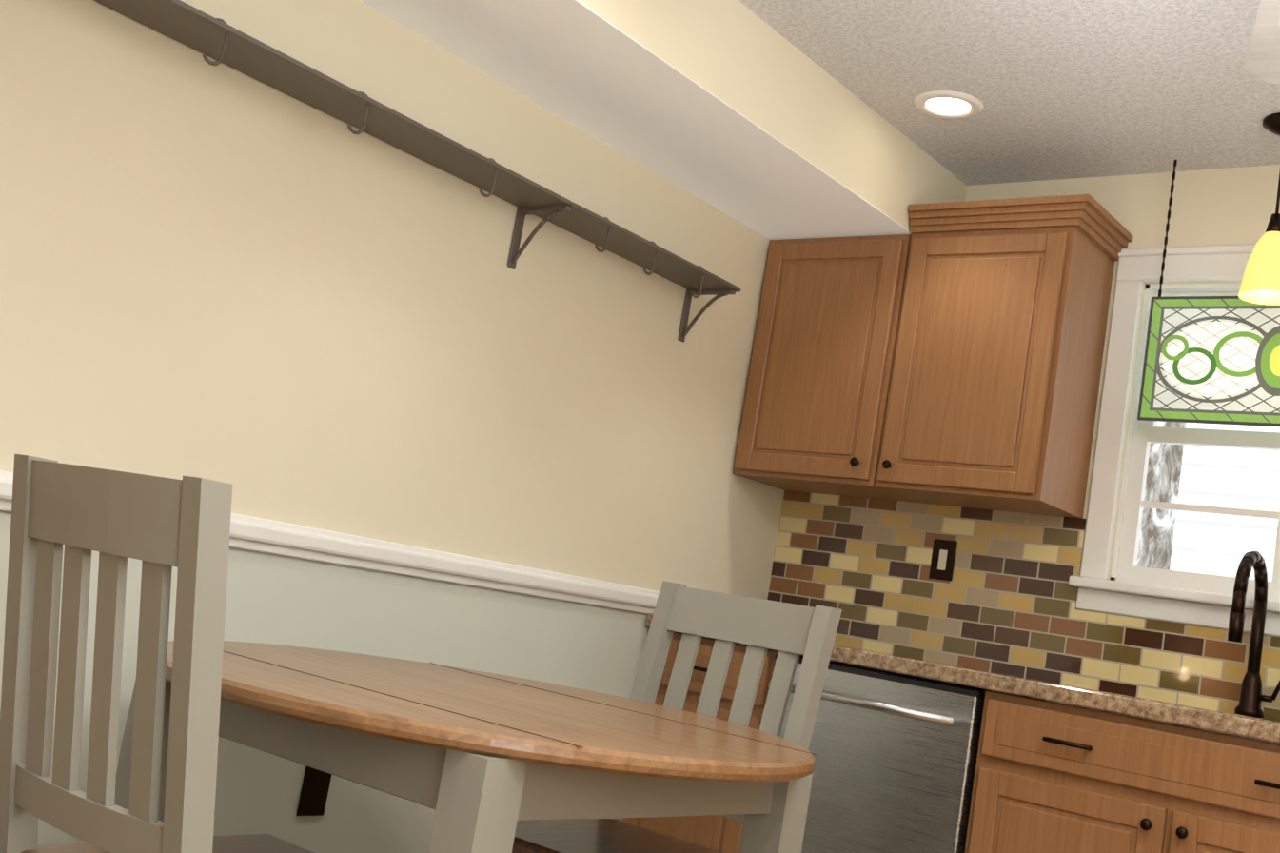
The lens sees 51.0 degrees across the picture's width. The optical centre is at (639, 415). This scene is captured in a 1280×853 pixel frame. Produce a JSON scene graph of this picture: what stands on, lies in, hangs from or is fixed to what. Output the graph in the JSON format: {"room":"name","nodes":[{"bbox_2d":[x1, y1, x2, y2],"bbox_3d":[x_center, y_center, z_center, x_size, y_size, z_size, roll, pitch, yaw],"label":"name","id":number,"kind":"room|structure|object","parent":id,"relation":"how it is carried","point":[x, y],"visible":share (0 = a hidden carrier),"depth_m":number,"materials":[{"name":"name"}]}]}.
{"room":"eat-in kitchen","nodes":[
{"label":"eat-in kitchen","id":0,"kind":"room"},
{"bbox_2d":[0,0,784,852],"bbox_3d":[-0.828,-0.004,2.900,0.120,2.410,4.300,3,-10,39],"label":"wall","id":1,"kind":"structure","parent":0,"point":[268,301],"depth_m":3.04,"materials":[{"name":"paint"}]},
{"bbox_2d":[296,766,332,815],"bbox_3d":[-0.722,0.830,2.988,0.006,0.120,0.075,3,-10,39],"label":"outlet","id":2,"kind":"object","parent":1,"relation":"attached to","point":[314,792],"visible":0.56,"depth_m":2.98,"materials":[{"name":"brown plastic"}]},
{"bbox_2d":[0,470,659,613],"bbox_3d":[-0.568,0.333,3.129,0.026,0.070,3.210,3,-10,39],"label":"trim","id":3,"kind":"structure","parent":1,"relation":"attached to","point":[271,536],"depth_m":3.17,"materials":[{"name":"white wood"}]},
{"bbox_2d":[93,0,740,342],"bbox_3d":[-0.501,-0.545,3.030,0.174,0.200,2.350,3,-10,39],"label":"shelf","id":4,"kind":"object","parent":1,"relation":"attached to","point":[219,40],"visible":1,"depth_m":3.00,"materials":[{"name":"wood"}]},
{"bbox_2d":[359,0,966,239],"bbox_3d":[-0.409,-1.040,2.850,0.500,0.260,4.060,3,-10,39],"label":"soffit","id":5,"kind":"structure","parent":0,"point":[738,110],"depth_m":3.39,"materials":[{"name":"paint"}]},
{"bbox_2d":[738,0,1279,185],"bbox_3d":[0.978,-1.128,1.774,4.240,0.080,4.300,3,-10,39],"label":"ceiling","id":6,"kind":"structure","parent":0,"point":[1059,89],"depth_m":3.40,"materials":[{"name":"white paint"}]},
{"bbox_2d":[913,90,984,119],"bbox_3d":[0.840,-0.844,3.660,0.188,0.008,0.188,3,-10,39],"label":"recessed light","id":7,"kind":"object","parent":6,"relation":"in","point":[950,105],"visible":0.98,"depth_m":3.65,"materials":[{"name":"beige"}]},
{"bbox_2d":[1137,159,1279,427],"bbox_3d":[1.700,-0.338,3.517,0.700,0.750,0.008,3,-10,39],"label":"stained glass","id":8,"kind":"object","parent":6,"relation":"hanging from","point":[1211,360],"visible":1,"depth_m":3.60,"materials":[{"name":"green glass"}]},
{"bbox_2d":[1238,112,1279,304],"bbox_3d":[1.601,-0.521,3.372,0.136,0.465,0.136,3,-10,39],"label":"pendant light","id":9,"kind":"object","parent":6,"relation":"hanging from","point":[1260,284],"visible":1,"depth_m":3.34,"materials":[{"name":"yellow glass"}]},
{"bbox_2d":[1244,0,1279,84],"bbox_3d":[1.011,-0.853,2.063,1.235,0.368,1.293,3,-10,39],"label":"ceiling fan","id":10,"kind":"object","parent":6,"relation":"hanging from","point":[1262,61],"visible":1,"depth_m":2.54,"materials":[{"name":"white wood"}]},
{"bbox_2d":[964,164,1279,637],"bbox_3d":[2.042,0.527,3.205,4.000,2.410,0.120,3,-10,39],"label":"wall","id":11,"kind":"structure","parent":0,"point":[1226,206],"depth_m":3.82,"materials":[{"name":"paint"}]},
{"bbox_2d":[732,194,1133,518],"bbox_3d":[0.844,-0.175,4.023,1.041,0.836,0.371,3,-10,39],"label":"upper cabinet","id":12,"kind":"object","parent":11,"relation":"attached to","point":[949,353],"visible":1,"depth_m":3.83,"materials":[{"name":"brown wood"}]},
{"bbox_2d":[928,538,957,580],"bbox_3d":[0.909,0.434,4.032,0.075,0.120,0.007,3,-10,39],"label":"light switch","id":13,"kind":"object","parent":11,"relation":"attached to","point":[942,561],"visible":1,"depth_m":4.02,"materials":[{"name":"brown plastic"}]},
{"bbox_2d":[767,490,1279,721],"bbox_3d":[1.993,0.566,3.148,4.000,0.467,0.010,3,-10,39],"label":"backsplash","id":14,"kind":"structure","parent":11,"relation":"attached to","point":[1003,600],"depth_m":3.93,"materials":[{"name":"tile"}]},
{"bbox_2d":[1068,244,1279,636],"bbox_3d":[1.711,0.058,3.543,1.020,1.047,0.150,3,-10,39],"label":"window","id":15,"kind":"structure","parent":11,"relation":"in","point":[1098,591],"depth_m":3.74,"materials":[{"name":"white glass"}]},
{"bbox_3d":[0.564,1.304,1.436,4.240,0.080,4.300,3,-10,39],"label":"floor","id":16,"kind":"structure","parent":0,"visible":0},
{"bbox_2d":[622,631,803,852],"bbox_3d":[0.307,1.118,3.933,0.436,0.874,0.620,3,-10,39],"label":"base cabinet","id":17,"kind":"object","parent":16,"relation":"on","point":[717,832],"depth_m":3.68,"materials":[{"name":"brown wood"}]},
{"bbox_2d":[645,612,1279,743],"bbox_3d":[1.759,0.746,2.871,3.993,0.039,0.637,3,-10,39],"label":"countertop","id":18,"kind":"structure","parent":17,"relation":"on","point":[1257,728],"depth_m":3.13,"materials":[{"name":"stone"}]},
{"bbox_2d":[1227,550,1279,718],"bbox_3d":[1.521,0.537,3.307,0.114,0.405,0.251,3,-10,39],"label":"faucet","id":19,"kind":"object","parent":18,"relation":"on","point":[1251,698],"visible":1,"depth_m":3.35,"materials":[{"name":"black metal"}]},
{"bbox_2d":[768,654,1009,852],"bbox_3d":[0.690,1.137,3.584,0.586,0.872,0.681,3,-10,39],"label":"dishwasher","id":20,"kind":"object","parent":16,"relation":"on","point":[896,756],"visible":0.62,"depth_m":3.34,"materials":[{"name":"silver metal"}]},
{"bbox_3d":[-0.320,1.202,2.126,1.720,0.010,2.400,3,-10,39],"label":"rug","id":21,"kind":"object","parent":16,"relation":"on","visible":0},
{"bbox_2d":[0,453,314,852],"bbox_3d":[-0.590,0.601,1.814,0.467,0.988,0.568,3,-10,39],"label":"chair","id":22,"kind":"object","parent":21,"relation":"on","point":[160,527],"visible":1,"depth_m":1.64,"materials":[{"name":"grey wood"}]},
{"bbox_2d":[114,640,816,852],"bbox_3d":[-0.325,0.844,2.293,1.150,0.731,1.150,3,-10,39],"label":"dining table","id":23,"kind":"object","parent":21,"relation":"on","point":[481,761],"visible":0.9,"depth_m":2.00,"materials":[{"name":"brown wood"}]},
{"bbox_2d":[512,580,842,852],"bbox_3d":[0.001,0.818,2.654,0.467,0.988,0.568,3,-10,39],"label":"chair","id":24,"kind":"object","parent":21,"relation":"on","point":[789,632],"visible":0.54,"depth_m":2.83,"materials":[{"name":"grey wood"}]},
{"label":"outside","id":25,"kind":"structure","parent":0,"visible":0},
{"bbox_2d":[1136,421,1279,581],"bbox_3d":[2.653,0.493,4.753,4.200,3.700,0.020,3,-10,39],"label":"window pane","id":26,"kind":"structure","parent":25,"point":[1241,545],"depth_m":5.15,"materials":[{"name":"white"}]}
]}

